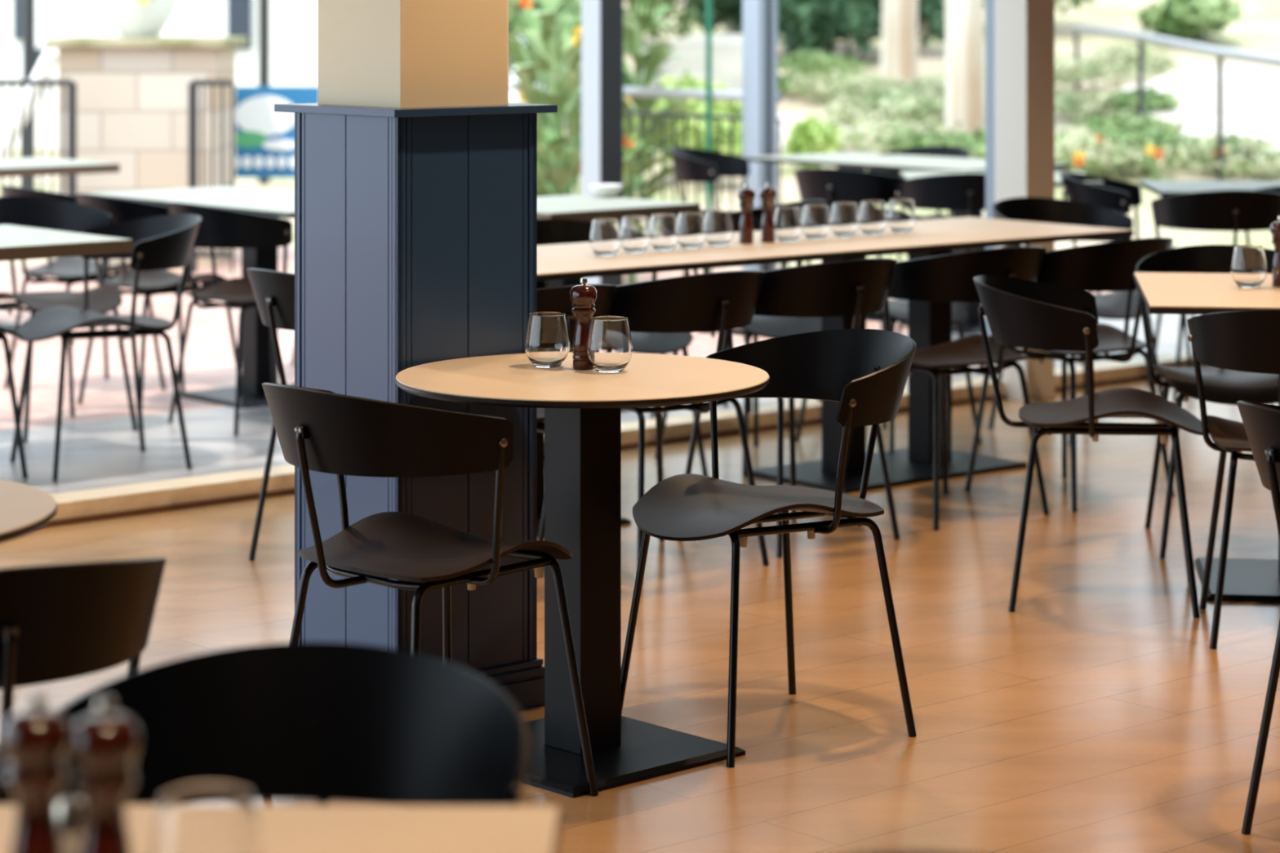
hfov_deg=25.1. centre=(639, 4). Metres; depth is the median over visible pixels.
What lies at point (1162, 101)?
plant
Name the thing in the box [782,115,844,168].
shrub
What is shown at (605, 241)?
tumbler
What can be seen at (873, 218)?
tumbler
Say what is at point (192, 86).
terrace railing
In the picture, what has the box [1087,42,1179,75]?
plant
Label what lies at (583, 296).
pepper mill
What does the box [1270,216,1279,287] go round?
pepper mill
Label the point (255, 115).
print
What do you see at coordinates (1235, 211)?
dining chair
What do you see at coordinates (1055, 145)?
plant
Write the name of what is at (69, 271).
dining chair
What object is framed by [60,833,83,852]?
jar
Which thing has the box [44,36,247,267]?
stone pillar
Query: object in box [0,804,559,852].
dining table
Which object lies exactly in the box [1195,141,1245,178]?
flowering plant
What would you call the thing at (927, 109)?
plant
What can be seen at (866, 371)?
dining chair
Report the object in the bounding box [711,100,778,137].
shrub
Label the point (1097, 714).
floor
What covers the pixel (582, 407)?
round table
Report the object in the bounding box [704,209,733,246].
tumbler
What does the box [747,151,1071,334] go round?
dining table
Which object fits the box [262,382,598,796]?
dining chair
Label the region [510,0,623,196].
flowering plant
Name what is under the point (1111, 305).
dining chair
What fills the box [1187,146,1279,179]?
plant
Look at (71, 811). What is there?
tumbler
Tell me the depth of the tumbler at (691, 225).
8.62 m
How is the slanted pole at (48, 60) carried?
on the ground
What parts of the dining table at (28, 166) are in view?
plate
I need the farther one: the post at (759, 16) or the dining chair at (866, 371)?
the post at (759, 16)
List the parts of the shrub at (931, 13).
stem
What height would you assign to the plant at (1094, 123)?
0.283 m
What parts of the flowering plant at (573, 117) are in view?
stem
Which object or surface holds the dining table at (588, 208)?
on the floor
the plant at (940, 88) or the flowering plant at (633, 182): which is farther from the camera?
the plant at (940, 88)
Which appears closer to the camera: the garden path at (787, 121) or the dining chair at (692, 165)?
the dining chair at (692, 165)
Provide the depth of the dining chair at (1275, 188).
11.22 m
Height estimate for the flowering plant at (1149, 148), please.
0.300 m
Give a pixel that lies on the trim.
(682, 439)
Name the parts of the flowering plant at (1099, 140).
flower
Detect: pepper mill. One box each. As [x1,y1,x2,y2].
[0,693,71,852]
[70,697,141,852]
[569,278,597,369]
[737,183,755,244]
[759,182,777,243]
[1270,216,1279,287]
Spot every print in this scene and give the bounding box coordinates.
[235,95,294,135]
[235,131,267,147]
[235,155,239,168]
[242,155,251,168]
[253,155,263,168]
[262,139,294,150]
[265,155,275,168]
[277,155,286,168]
[288,155,294,168]
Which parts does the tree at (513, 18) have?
stem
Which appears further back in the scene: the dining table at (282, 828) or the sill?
the sill
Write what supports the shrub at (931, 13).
on the ground
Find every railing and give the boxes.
[0,79,76,257]
[187,79,233,273]
[508,82,783,212]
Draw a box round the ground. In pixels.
[0,0,1279,268]
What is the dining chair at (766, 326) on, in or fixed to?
on the floor
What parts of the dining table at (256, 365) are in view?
plate, post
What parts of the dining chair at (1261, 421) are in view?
backrest, leg, post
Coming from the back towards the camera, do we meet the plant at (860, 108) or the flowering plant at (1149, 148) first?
the plant at (860, 108)
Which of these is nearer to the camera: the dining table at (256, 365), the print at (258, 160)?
the dining table at (256, 365)
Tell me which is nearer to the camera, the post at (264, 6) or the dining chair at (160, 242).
the dining chair at (160, 242)
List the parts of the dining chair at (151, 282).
leg, backrest, arm post, post, seat, leg, arm post, leg, seat rail, leg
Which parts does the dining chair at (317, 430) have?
leg, post, arm post, backrest, seat, leg, leg, arm post, seat rail, leg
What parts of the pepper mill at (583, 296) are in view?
knob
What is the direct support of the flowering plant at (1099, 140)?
on the ground
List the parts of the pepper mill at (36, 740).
knob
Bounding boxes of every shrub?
[623,108,662,183]
[633,79,717,168]
[657,68,733,125]
[681,0,742,35]
[681,110,742,178]
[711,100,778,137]
[777,0,832,56]
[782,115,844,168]
[917,0,945,56]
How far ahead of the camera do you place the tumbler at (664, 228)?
8.54 m
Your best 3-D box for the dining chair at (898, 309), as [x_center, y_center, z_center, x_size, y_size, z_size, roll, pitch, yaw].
[0.820,1.087,9.774,0.539,0.798,0.601,0,0,-41]
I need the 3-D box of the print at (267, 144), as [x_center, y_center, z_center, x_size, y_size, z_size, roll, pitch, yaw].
[-2.144,0.841,17.197,0.222,0.065,0.007,0,0,0]
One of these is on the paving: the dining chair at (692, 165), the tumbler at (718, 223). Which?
the dining chair at (692, 165)
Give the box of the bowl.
[588,183,622,197]
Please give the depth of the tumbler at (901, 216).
9.20 m
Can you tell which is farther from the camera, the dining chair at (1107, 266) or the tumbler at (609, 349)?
the dining chair at (1107, 266)
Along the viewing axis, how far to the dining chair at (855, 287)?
7.77 m
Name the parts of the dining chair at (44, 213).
arm post, leg, post, seat rail, leg, backrest, seat, leg, arm post, leg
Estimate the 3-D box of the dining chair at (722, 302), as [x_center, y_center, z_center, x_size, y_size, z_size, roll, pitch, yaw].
[0.049,1.087,7.636,0.539,0.798,0.601,0,0,-38]
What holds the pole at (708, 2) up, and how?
on the ground
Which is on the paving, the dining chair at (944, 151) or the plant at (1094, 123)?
the dining chair at (944, 151)
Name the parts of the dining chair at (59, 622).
post, backrest, arm post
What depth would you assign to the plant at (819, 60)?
24.72 m
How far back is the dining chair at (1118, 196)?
11.57 m
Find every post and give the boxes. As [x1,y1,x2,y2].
[22,0,35,189]
[257,0,270,185]
[581,0,622,285]
[742,0,777,271]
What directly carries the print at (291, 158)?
attached to the sign
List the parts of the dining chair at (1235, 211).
leg, arm post, leg, backrest, post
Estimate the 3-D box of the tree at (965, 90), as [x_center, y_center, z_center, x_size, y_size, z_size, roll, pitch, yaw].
[1.576,-1.645,20.897,2.350,5.759,3.142,0,0,0]
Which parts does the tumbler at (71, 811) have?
lid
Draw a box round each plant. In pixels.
[508,0,581,188]
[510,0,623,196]
[515,0,628,195]
[568,125,675,284]
[622,0,693,199]
[777,48,870,76]
[777,71,850,96]
[785,69,909,102]
[824,86,921,128]
[825,115,964,153]
[847,76,946,103]
[867,94,945,129]
[880,125,1068,157]
[1054,57,1157,87]
[1054,88,1125,118]
[1054,134,1174,176]
[1054,144,1111,173]
[1054,151,1106,174]
[1068,110,1184,142]
[1076,124,1257,160]
[1079,134,1111,172]
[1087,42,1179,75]
[1101,83,1182,112]
[1120,141,1168,174]
[1126,144,1185,180]
[1129,131,1277,173]
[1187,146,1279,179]
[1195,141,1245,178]
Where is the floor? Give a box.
[0,314,1279,852]
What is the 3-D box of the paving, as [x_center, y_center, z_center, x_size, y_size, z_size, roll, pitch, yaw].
[-4.840,1.544,11.550,26.000,0.120,5.750,0,0,-41]
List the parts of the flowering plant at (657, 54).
flower, stem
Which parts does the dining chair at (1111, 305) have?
leg, backrest, leg, leg, seat, leg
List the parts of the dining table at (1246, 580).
plate, post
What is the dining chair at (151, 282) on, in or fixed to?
on the paving
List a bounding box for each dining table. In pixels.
[0,157,119,331]
[0,224,133,261]
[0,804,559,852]
[84,186,294,408]
[537,194,700,411]
[537,217,1133,537]
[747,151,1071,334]
[899,171,1104,186]
[1133,271,1279,603]
[1138,180,1279,197]
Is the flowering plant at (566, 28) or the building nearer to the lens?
the flowering plant at (566, 28)
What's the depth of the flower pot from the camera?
16.50 m
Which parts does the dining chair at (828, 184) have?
post, backrest, leg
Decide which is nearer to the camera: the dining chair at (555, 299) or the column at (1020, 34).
the dining chair at (555, 299)
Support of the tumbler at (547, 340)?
on the round table at (582, 407)
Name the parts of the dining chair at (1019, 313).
leg, backrest, leg, post, arm post, arm post, seat, seat rail, seat rail, leg, leg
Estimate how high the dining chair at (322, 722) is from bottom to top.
0.798 m
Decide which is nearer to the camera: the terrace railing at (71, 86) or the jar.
the jar
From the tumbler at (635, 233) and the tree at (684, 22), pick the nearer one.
the tumbler at (635, 233)
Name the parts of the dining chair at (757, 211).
leg, arm post, leg, leg, backrest, arm post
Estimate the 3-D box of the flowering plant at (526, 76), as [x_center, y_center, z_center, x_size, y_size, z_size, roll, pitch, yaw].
[-0.552,0.706,15.302,0.606,1.618,0.607,0,0,0]
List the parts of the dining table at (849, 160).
post, plate, post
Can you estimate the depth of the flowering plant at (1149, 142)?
19.25 m
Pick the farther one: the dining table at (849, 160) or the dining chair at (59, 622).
the dining table at (849, 160)
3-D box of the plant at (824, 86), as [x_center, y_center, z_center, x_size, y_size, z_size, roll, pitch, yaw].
[1.669,0.659,23.073,1.014,0.290,0.637,0,0,0]
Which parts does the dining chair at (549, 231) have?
post, backrest, arm post, seat, leg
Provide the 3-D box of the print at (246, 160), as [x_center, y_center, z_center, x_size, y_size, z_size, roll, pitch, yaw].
[-2.346,0.944,17.198,0.055,0.076,0.005,0,0,0]
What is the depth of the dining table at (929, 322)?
9.00 m
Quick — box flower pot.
[99,0,202,37]
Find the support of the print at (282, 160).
attached to the sign
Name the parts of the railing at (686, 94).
post, rail, rail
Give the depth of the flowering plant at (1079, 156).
18.76 m
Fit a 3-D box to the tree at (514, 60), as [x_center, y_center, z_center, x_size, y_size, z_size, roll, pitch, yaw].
[-0.784,-0.524,24.026,1.470,2.670,2.185,0,0,43]
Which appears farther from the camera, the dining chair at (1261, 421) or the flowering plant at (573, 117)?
the flowering plant at (573, 117)
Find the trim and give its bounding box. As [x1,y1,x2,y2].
[41,373,1164,528]
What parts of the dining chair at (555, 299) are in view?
seat, post, backrest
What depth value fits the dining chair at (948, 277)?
8.19 m
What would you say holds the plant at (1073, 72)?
on the ground
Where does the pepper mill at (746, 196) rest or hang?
on the dining table at (929, 322)
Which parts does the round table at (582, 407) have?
post, plate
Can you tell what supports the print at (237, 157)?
attached to the sign
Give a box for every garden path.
[777,114,863,155]
[1120,64,1279,169]
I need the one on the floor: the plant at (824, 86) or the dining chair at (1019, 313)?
the dining chair at (1019, 313)
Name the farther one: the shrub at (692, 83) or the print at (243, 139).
the shrub at (692, 83)
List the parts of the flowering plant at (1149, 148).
flower, stem, flower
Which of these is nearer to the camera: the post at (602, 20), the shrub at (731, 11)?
the post at (602, 20)
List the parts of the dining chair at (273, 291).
leg, backrest, post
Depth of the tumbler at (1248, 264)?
7.43 m
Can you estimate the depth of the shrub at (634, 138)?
18.74 m
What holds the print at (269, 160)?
attached to the sign
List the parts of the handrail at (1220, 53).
post, post, rail, post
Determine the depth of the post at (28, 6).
21.96 m
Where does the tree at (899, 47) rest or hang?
on the ground
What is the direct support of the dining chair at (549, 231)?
on the floor
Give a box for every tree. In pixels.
[508,0,628,83]
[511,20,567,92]
[622,0,722,53]
[816,0,882,60]
[879,0,919,89]
[943,0,985,146]
[983,0,1094,15]
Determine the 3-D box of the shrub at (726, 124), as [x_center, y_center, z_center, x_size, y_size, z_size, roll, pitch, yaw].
[0.532,0.911,18.652,0.530,0.437,0.490,0,0,0]
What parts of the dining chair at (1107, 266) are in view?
leg, seat rail, arm post, leg, leg, seat, post, backrest, arm post, leg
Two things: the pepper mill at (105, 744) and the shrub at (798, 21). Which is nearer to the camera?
the pepper mill at (105, 744)
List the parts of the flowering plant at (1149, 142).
stem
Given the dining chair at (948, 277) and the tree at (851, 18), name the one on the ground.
the tree at (851, 18)
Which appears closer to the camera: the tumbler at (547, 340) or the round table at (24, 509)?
the round table at (24, 509)
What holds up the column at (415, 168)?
on the floor
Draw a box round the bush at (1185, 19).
[1134,0,1244,40]
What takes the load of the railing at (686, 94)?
on the ground
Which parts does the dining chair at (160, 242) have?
leg, leg, seat rail, arm post, seat, leg, post, arm post, backrest, leg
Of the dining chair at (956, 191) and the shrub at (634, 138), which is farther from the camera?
the shrub at (634, 138)
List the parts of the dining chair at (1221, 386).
arm post, leg, leg, backrest, seat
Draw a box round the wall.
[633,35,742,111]
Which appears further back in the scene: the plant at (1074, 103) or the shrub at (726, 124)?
the plant at (1074, 103)
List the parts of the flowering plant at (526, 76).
flower, stem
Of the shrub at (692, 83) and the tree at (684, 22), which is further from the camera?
the tree at (684, 22)
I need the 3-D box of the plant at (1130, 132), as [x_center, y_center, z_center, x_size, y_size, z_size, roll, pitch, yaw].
[3.613,0.964,19.808,1.339,0.284,0.853,0,0,0]
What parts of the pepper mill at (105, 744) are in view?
knob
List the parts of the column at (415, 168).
panel, panel, skirting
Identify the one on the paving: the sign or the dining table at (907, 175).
the sign
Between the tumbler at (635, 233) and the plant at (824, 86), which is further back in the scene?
the plant at (824, 86)
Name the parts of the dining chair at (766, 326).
leg, arm post, backrest, post, seat rail, leg, leg, seat, arm post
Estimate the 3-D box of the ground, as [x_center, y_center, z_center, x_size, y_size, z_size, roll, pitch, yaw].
[1.000,-1.254,28.000,30.000,5.745,35.000,0,0,0]
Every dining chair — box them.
[0,185,165,399]
[0,196,137,442]
[0,326,27,478]
[0,557,166,804]
[2,642,530,805]
[9,213,201,480]
[74,193,245,409]
[165,201,293,435]
[246,268,294,560]
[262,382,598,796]
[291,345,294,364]
[537,218,708,476]
[537,270,768,585]
[537,284,616,433]
[621,328,916,767]
[649,200,826,418]
[654,209,821,475]
[669,146,789,275]
[684,257,900,557]
[794,168,906,329]
[795,202,982,452]
[843,246,1049,530]
[866,145,970,300]
[895,173,985,333]
[964,237,1174,511]
[973,275,1202,617]
[988,197,1168,445]
[1059,172,1195,366]
[1135,244,1278,558]
[1147,190,1279,401]
[1187,308,1279,649]
[1236,400,1279,835]
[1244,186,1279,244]
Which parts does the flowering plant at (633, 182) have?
flower, stem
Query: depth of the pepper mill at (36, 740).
2.28 m
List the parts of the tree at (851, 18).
stem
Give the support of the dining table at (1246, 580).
on the floor
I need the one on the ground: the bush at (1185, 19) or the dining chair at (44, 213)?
the bush at (1185, 19)
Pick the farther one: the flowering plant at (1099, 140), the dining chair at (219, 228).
the flowering plant at (1099, 140)
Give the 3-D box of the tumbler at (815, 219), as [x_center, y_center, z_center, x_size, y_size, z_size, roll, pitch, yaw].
[0.549,0.681,8.988,0.092,0.106,0.092,0,0,0]
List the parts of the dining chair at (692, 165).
post, backrest, arm post, arm post, leg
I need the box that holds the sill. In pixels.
[50,351,1210,520]
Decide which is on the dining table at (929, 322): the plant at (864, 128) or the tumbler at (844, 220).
the tumbler at (844, 220)
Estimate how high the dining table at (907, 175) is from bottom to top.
0.750 m
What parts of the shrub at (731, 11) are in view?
stem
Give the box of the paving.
[0,245,1112,431]
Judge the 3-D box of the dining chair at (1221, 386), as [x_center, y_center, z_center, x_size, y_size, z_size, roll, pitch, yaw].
[1.633,1.087,7.951,0.539,0.798,0.601,0,0,5]
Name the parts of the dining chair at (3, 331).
seat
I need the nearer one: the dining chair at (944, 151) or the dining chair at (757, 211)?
the dining chair at (757, 211)
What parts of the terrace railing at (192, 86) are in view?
post, rail, rail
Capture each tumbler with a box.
[56,797,85,852]
[150,782,262,852]
[524,311,569,368]
[586,315,632,373]
[589,218,621,257]
[620,216,650,253]
[649,213,679,251]
[677,212,706,248]
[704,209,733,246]
[773,206,803,242]
[801,204,831,239]
[830,202,859,237]
[858,200,887,235]
[887,199,915,233]
[1231,244,1266,288]
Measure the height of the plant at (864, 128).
0.263 m
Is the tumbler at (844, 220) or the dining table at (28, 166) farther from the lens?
the dining table at (28, 166)
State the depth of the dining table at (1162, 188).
11.64 m
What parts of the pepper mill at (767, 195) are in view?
knob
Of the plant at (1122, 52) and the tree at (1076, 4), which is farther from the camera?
the tree at (1076, 4)
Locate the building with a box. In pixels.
[0,0,317,148]
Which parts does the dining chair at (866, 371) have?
leg, arm post, leg, seat, seat rail, leg, backrest, post, arm post, leg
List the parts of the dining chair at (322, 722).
post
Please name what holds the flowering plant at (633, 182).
on the paving
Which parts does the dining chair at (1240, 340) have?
leg, arm post, leg, seat, backrest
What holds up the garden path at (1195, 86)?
on the ground
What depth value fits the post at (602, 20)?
13.45 m
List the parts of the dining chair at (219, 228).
leg, arm post, post, seat, backrest, leg, leg, arm post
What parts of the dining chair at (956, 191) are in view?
leg, backrest, seat, post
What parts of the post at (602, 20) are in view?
dark panel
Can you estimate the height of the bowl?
0.045 m
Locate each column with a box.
[274,0,557,710]
[985,0,1054,400]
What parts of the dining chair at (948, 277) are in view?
leg, arm post, leg, leg, backrest, seat, post, leg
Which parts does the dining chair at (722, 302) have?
leg, leg, leg, backrest, post, arm post, leg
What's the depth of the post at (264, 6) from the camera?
23.96 m
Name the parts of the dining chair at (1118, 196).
post, backrest, arm post, arm post, leg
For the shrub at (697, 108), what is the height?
0.665 m
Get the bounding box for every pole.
[0,48,57,159]
[706,0,711,273]
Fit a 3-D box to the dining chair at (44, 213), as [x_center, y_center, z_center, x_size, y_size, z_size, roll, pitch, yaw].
[-2.080,1.087,10.074,0.539,0.798,0.601,0,0,-40]
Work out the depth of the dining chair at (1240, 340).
6.65 m
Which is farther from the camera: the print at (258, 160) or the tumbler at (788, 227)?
the print at (258, 160)
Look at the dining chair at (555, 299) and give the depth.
7.06 m
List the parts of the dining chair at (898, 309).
leg, backrest, post, seat rail, leg, leg, seat, leg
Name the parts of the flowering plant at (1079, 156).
stem, flower, flower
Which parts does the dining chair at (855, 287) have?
leg, arm post, leg, leg, backrest, post, arm post, leg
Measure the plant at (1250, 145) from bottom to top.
0.273 m
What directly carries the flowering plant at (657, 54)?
on the ground
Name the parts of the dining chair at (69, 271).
leg, backrest, post, seat, leg, arm post, leg, leg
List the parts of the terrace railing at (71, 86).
rail, post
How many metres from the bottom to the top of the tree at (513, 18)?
2.525 m
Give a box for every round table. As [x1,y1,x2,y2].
[0,479,57,542]
[395,352,769,798]
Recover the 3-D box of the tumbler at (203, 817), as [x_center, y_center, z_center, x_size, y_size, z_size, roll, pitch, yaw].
[-0.344,0.681,2.285,0.092,0.106,0.092,0,0,0]
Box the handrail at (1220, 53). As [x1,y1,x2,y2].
[1072,24,1279,180]
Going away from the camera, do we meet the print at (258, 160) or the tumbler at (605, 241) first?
the tumbler at (605, 241)
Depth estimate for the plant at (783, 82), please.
23.46 m
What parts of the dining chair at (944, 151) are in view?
leg, backrest, seat, arm post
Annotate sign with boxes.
[235,86,317,177]
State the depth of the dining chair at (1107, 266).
8.47 m
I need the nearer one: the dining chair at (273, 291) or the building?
the dining chair at (273, 291)
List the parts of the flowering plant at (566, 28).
flower, stem, flower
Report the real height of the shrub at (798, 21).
1.707 m
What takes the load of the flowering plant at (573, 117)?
on the ground
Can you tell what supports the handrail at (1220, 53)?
on the ground

